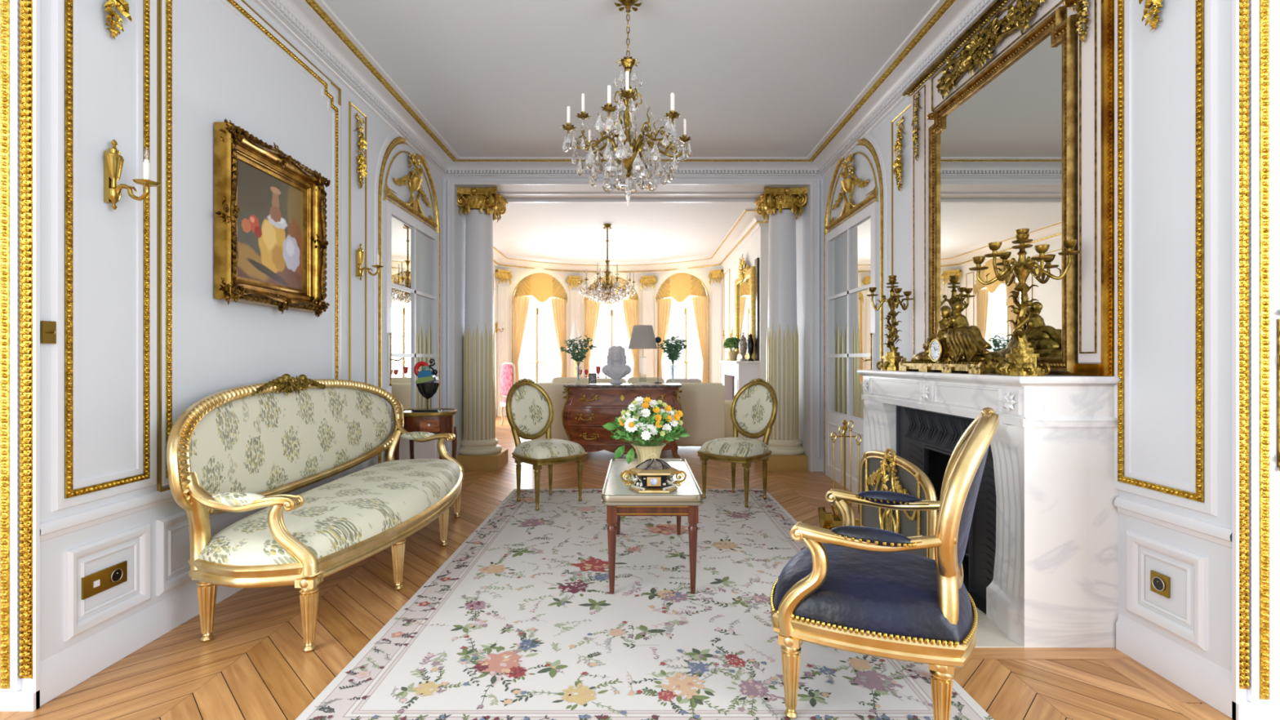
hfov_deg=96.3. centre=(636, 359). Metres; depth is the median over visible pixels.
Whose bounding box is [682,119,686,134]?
candle
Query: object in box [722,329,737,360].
candelabrum
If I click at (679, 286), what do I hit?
swag valance
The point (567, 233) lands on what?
ceiling
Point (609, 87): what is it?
candle
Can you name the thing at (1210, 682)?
baseboard
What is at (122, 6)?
trim
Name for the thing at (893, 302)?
candelabrum arms
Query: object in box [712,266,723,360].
wall
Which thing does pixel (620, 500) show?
coffee table
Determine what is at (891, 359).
candelabrum
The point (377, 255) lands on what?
candle
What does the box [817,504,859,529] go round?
coal scuttle
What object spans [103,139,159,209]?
wall sconce
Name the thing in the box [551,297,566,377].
curtain
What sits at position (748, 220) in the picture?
trim
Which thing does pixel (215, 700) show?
floor
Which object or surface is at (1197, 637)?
trim
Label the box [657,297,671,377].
curtain
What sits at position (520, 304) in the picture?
curtain
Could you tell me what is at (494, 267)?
wall
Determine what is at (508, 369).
chair
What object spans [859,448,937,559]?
fire screen
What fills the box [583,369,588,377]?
glass
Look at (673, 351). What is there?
leafy branches
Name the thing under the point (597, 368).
glass
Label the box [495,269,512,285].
trim
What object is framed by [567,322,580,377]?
table lamp
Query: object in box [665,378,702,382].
sofa cushion
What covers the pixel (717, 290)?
trim
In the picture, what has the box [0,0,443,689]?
wall
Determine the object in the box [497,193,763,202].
trim
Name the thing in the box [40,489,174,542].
trim
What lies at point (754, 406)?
dining chair
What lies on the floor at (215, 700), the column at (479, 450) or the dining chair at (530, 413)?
the column at (479, 450)
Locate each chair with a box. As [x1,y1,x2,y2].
[500,362,515,426]
[505,378,587,510]
[697,377,777,507]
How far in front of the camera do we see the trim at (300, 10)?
4.40 m
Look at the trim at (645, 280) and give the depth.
12.46 m
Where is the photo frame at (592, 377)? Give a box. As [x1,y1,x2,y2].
[588,373,596,383]
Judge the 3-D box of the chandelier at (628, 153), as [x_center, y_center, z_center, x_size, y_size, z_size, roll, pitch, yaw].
[-0.049,-1.415,3.130,0.712,1.150,0.687,0,0,0]
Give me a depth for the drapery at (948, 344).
2.89 m
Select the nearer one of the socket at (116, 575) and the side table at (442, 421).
the socket at (116, 575)
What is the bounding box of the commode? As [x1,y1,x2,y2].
[561,382,683,458]
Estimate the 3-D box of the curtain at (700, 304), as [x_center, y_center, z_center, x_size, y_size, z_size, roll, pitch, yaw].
[1.324,-0.125,11.894,0.350,2.410,0.066,0,0,31]
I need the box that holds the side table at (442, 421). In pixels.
[394,408,457,460]
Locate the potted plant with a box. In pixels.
[723,337,739,360]
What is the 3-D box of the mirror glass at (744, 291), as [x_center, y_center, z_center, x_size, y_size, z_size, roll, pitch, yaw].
[1.734,-0.690,9.150,0.012,1.200,1.260,0,0,0]
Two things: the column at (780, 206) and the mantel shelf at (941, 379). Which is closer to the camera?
the mantel shelf at (941, 379)
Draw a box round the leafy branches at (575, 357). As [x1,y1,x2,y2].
[560,335,596,381]
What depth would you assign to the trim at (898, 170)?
4.10 m
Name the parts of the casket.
handle, lid, panel, handle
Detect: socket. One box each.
[81,560,127,599]
[110,568,122,581]
[1150,569,1169,598]
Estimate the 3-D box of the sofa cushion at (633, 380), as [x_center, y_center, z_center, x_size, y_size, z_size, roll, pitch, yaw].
[0.120,0.468,7.452,0.480,0.485,0.135,0,0,0]
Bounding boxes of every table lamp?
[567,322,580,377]
[628,324,657,383]
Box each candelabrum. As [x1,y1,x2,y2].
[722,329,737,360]
[866,275,913,369]
[968,228,1080,376]
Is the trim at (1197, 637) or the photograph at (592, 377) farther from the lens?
the photograph at (592, 377)
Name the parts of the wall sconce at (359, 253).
arm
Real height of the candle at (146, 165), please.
0.082 m
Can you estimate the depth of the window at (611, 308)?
12.75 m
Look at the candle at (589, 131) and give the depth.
3.35 m
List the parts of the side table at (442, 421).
leg, leg, drawer, leg, leg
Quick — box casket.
[620,457,686,493]
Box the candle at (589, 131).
[588,129,591,145]
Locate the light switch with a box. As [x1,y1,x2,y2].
[40,320,56,343]
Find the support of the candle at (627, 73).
on the chandelier at (628, 153)
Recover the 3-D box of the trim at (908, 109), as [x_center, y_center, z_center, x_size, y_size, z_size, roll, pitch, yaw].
[1.902,-0.665,4.105,0.006,2.186,0.286,0,0,0]
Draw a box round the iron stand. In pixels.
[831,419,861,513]
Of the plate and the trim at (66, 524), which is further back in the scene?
the trim at (66, 524)
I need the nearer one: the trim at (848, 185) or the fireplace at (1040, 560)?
the fireplace at (1040, 560)
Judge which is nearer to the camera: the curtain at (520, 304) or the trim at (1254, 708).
the trim at (1254, 708)
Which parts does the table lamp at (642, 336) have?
lamp shade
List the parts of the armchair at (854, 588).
leg, seat, armrest, nail trim, seat rail, nail trim, armrest, nail trim, leg, frame, backrest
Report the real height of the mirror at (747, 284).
1.692 m
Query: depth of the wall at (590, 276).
12.57 m
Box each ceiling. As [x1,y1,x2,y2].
[323,0,937,156]
[493,202,756,264]
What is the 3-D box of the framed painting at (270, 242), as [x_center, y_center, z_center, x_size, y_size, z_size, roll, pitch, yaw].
[-1.900,-0.700,3.060,0.146,0.910,0.901,0,0,0]
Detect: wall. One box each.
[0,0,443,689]
[443,178,822,471]
[493,265,495,334]
[495,266,508,416]
[508,266,568,377]
[568,273,580,377]
[580,270,642,377]
[642,273,655,377]
[655,266,712,382]
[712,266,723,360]
[723,226,768,440]
[822,0,1217,665]
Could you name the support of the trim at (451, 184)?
attached to the wall at (802, 222)
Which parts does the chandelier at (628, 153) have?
arm, arm, arm, arm, arm, stem, chain, arm, arm, arm, arm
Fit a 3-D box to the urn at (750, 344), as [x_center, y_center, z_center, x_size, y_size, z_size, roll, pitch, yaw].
[1.660,-0.186,8.360,0.100,0.400,0.098,0,0,0]
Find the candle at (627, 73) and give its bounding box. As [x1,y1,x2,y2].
[625,71,629,90]
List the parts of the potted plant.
pot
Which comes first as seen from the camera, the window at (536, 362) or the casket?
the casket
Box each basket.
[602,396,689,464]
[631,441,666,464]
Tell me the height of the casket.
0.157 m
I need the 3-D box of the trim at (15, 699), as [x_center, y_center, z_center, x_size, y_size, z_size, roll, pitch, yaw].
[-2.038,-0.410,1.870,0.161,3.100,0.020,0,0,0]
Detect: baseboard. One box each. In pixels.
[40,582,244,706]
[1115,613,1231,718]
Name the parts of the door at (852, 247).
mirrored pane, mirrored pane, mirrored pane, mirrored pane, mirrored pane, mirrored pane, handle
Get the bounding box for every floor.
[0,415,1206,719]
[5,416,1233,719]
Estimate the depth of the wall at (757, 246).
8.16 m
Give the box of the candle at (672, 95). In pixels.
[670,93,674,110]
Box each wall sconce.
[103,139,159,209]
[355,243,383,280]
[495,320,504,333]
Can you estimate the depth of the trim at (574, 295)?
12.49 m
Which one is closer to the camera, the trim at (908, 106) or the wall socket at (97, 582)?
the wall socket at (97, 582)
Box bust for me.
[601,346,631,383]
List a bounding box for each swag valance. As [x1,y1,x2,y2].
[513,272,567,302]
[583,275,639,304]
[655,272,706,302]
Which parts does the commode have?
drawer handle, drawer handle, drawer handle, drawer, drawer, drawer, drawer handle, leg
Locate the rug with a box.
[295,488,994,719]
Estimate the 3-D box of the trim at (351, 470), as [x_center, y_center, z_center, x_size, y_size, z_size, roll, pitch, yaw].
[-1.966,0.815,4.055,0.018,0.314,0.254,0,0,0]
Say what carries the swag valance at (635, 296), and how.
attached to the wall at (590, 276)
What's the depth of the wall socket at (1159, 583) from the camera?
2.07 m
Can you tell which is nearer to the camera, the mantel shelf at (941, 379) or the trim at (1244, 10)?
the trim at (1244, 10)
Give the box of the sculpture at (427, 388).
[412,359,441,411]
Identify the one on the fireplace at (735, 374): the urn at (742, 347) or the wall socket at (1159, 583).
the urn at (742, 347)
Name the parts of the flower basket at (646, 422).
yellow flower, white flower, flower, white flower, white flower, white flower, white flower, white flower, yellow flower, white flower, white flower, yellow flower, white flower, white flower, white flower, yellow flower, yellow flower, yellow flower, lime flower, white flower, white flower, yellow flower, yellow flower, white flower, white flower, yellow flower, yellow flower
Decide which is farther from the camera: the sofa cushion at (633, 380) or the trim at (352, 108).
the sofa cushion at (633, 380)
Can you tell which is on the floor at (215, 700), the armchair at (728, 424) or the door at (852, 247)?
the armchair at (728, 424)
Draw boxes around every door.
[382,200,439,462]
[825,201,879,493]
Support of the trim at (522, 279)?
attached to the wall at (517, 273)
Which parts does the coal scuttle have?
handle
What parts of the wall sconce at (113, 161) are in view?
arm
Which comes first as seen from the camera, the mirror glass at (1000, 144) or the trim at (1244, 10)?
the trim at (1244, 10)
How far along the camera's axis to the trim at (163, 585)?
2.40 m
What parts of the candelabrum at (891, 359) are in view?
stem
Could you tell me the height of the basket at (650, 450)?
0.127 m
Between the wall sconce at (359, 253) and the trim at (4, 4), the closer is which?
the trim at (4, 4)
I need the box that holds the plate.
[1276,319,1279,471]
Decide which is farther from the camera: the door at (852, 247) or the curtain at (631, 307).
the curtain at (631, 307)
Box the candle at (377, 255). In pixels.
[376,253,379,264]
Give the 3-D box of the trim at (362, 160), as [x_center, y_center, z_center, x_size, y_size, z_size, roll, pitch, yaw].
[-1.942,-1.470,4.056,0.053,0.520,0.136,0,0,0]
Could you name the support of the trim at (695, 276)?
attached to the wall at (702, 273)
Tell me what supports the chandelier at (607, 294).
hanging from the ceiling at (567, 233)
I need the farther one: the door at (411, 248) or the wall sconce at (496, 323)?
the wall sconce at (496, 323)
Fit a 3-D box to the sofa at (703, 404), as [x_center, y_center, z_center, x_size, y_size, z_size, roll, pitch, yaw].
[-0.110,0.715,7.570,2.440,0.850,0.900,0,0,0]
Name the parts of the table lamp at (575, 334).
lamp shade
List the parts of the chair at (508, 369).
leg, chair frame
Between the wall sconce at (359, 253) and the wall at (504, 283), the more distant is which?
the wall at (504, 283)
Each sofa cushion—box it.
[551,377,588,382]
[596,378,626,382]
[627,377,664,382]
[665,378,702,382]
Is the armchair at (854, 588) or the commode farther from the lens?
the commode
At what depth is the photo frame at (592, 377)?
6.76 m
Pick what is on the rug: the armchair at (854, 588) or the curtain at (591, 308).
the armchair at (854, 588)
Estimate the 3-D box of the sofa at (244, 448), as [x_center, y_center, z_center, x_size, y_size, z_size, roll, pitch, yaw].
[-1.515,0.606,3.210,0.835,1.068,2.111,0,0,0]
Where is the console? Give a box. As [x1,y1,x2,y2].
[586,377,624,379]
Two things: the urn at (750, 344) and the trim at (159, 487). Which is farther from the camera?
the urn at (750, 344)
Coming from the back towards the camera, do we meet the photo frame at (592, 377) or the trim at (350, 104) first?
the photo frame at (592, 377)
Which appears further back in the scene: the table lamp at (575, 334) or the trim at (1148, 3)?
the table lamp at (575, 334)
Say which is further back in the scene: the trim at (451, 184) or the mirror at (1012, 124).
the trim at (451, 184)
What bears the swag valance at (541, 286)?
attached to the wall at (517, 273)
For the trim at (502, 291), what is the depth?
11.65 m
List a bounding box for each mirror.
[734,253,759,360]
[902,0,1114,375]
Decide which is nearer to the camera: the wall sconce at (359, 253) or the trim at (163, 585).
the trim at (163, 585)
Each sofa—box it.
[166,373,464,652]
[533,382,724,446]
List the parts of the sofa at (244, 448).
leg, armrest, frame, backrest, leg, seat rail, seat, leg, armrest, leg, leg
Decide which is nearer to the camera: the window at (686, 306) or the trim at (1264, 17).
the trim at (1264, 17)
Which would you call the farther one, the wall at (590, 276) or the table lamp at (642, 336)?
the wall at (590, 276)
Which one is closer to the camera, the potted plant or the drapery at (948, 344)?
the drapery at (948, 344)
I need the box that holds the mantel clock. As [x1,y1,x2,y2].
[898,301,1008,373]
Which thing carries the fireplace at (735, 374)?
on the floor at (215, 700)
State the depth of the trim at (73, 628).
2.11 m
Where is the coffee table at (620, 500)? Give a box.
[601,457,703,593]
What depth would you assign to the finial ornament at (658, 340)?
7.00 m
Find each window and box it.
[518,297,561,382]
[589,303,633,364]
[662,296,702,382]
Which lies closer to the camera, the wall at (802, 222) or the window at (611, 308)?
the wall at (802, 222)
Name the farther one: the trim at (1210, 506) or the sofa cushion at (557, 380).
the sofa cushion at (557, 380)
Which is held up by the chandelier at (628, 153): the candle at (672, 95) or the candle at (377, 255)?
the candle at (672, 95)
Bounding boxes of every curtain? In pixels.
[512,295,528,382]
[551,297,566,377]
[583,298,599,377]
[622,298,639,377]
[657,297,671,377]
[692,295,708,382]
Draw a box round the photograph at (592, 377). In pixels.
[589,374,595,382]
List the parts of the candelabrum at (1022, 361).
stem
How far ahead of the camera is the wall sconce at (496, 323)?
11.46 m
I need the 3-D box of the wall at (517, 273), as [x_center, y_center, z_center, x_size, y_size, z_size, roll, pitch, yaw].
[-2.123,-0.560,12.270,1.391,3.400,0.250,0,0,-31]
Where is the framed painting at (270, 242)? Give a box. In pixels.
[213,118,330,317]
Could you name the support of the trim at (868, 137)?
attached to the wall at (1161, 56)
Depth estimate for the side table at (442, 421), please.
4.34 m
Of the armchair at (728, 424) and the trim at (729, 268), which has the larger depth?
the trim at (729, 268)
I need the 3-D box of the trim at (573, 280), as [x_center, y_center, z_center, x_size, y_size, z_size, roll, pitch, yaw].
[-1.336,-1.677,12.482,0.379,0.295,0.120,0,0,-15]
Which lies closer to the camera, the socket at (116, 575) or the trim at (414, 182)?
the socket at (116, 575)
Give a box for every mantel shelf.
[719,360,759,363]
[857,369,1120,386]
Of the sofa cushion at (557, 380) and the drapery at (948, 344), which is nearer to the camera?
the drapery at (948, 344)
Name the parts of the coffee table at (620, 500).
leg, leg, leg, leg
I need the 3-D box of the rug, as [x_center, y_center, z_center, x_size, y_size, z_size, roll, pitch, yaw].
[0.028,1.134,3.355,2.284,0.009,3.389,0,0,0]
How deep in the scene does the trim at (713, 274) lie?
11.64 m
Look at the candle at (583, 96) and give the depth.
3.12 m
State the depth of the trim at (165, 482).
2.44 m
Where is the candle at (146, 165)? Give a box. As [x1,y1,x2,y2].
[142,159,150,179]
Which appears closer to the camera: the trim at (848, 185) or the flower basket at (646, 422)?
the flower basket at (646, 422)
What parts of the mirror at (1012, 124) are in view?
cornice, gilt frame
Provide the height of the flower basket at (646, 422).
0.430 m
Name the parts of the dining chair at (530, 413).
leg, frame, backrest, leg, seat, seat rail, leg, leg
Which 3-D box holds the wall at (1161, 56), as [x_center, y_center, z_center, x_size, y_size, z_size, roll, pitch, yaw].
[1.978,-0.560,3.870,0.145,3.400,3.980,0,0,0]
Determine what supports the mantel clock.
on the fireplace at (1040, 560)
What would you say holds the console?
on the floor at (215, 700)
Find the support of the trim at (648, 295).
attached to the wall at (644, 288)
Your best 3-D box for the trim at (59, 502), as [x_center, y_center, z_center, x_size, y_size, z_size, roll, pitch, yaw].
[-1.967,-0.627,2.143,0.016,2.285,0.415,0,0,0]
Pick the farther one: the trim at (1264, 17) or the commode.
the commode
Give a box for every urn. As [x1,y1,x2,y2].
[736,331,747,360]
[746,333,754,360]
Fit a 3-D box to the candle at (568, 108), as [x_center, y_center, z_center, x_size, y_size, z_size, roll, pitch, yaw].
[-0.362,-1.299,3.050,0.019,0.098,0.019,0,0,0]
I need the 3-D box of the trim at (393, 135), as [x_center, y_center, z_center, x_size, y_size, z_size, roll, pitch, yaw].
[-1.967,-0.414,5.043,0.016,3.108,1.455,0,0,0]
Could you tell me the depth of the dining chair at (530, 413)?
4.60 m
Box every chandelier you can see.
[560,0,692,206]
[578,223,635,303]
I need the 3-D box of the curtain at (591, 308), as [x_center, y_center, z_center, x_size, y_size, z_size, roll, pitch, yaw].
[-0.975,-0.125,12.531,0.350,2.410,0.066,0,0,0]
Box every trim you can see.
[0,0,9,688]
[0,0,39,711]
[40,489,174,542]
[51,0,156,512]
[64,522,151,641]
[103,0,132,39]
[156,0,341,492]
[156,472,341,595]
[161,0,341,487]
[253,0,994,178]
[348,101,366,382]
[348,460,367,474]
[351,106,364,382]
[354,112,368,188]
[373,131,441,465]
[383,151,437,231]
[446,179,820,471]
[493,208,768,274]
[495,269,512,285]
[496,284,507,416]
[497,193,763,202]
[511,279,522,363]
[566,275,583,288]
[569,289,579,377]
[640,275,657,289]
[643,289,653,377]
[694,275,709,382]
[708,269,723,284]
[712,284,722,383]
[723,268,729,360]
[822,133,887,472]
[825,151,878,232]
[891,104,910,324]
[893,107,910,344]
[893,115,906,191]
[1111,0,1217,516]
[1114,496,1231,548]
[1125,529,1207,651]
[1138,0,1162,31]
[1231,0,1279,719]
[1239,0,1249,689]
[1259,0,1270,699]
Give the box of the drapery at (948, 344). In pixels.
[926,328,977,361]
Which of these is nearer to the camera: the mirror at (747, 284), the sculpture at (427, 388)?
the sculpture at (427, 388)
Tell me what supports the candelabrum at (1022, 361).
on the fireplace at (1040, 560)
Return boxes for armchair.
[724,400,742,437]
[769,407,999,719]
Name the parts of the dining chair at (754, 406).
leg, leg, seat rail, seat, leg, backrest, frame, leg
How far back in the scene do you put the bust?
6.80 m
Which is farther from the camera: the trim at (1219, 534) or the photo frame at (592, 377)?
the photo frame at (592, 377)
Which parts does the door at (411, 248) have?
handle, mirrored pane, mirrored pane, mirrored pane, mirrored pane, mirrored pane, mirrored pane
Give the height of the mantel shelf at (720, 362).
0.035 m
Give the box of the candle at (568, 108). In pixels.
[566,106,570,123]
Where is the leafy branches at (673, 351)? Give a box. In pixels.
[657,336,687,381]
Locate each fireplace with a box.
[719,360,759,439]
[857,369,1120,647]
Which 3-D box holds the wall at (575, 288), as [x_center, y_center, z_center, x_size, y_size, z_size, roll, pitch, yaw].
[-1.384,-0.560,12.661,0.321,3.400,0.250,0,0,-15]
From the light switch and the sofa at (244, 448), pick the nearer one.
the light switch
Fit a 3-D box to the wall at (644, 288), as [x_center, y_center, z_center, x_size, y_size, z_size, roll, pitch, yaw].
[0.298,-0.560,12.656,0.347,3.400,0.250,0,0,15]
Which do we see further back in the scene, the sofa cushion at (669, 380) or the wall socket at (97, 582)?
the sofa cushion at (669, 380)
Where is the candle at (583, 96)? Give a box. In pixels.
[581,93,585,111]
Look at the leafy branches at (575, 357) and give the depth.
6.88 m
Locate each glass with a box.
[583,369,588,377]
[595,366,600,377]
[737,275,750,354]
[938,33,1062,357]
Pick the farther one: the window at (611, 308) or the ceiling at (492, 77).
the window at (611, 308)
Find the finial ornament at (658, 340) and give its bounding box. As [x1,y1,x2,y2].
[653,337,662,382]
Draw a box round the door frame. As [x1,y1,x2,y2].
[1217,0,1279,701]
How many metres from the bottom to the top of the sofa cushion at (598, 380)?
0.465 m
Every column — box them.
[456,186,507,470]
[754,186,808,470]
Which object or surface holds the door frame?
attached to the wall at (1161, 56)
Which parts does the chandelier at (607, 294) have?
arm, arm, arm, stem, chain, arm, arm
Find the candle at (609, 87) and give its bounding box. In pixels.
[607,84,611,103]
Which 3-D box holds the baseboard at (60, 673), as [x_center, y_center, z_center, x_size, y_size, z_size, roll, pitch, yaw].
[-1.968,1.069,3.125,0.014,0.139,2.490,0,0,0]

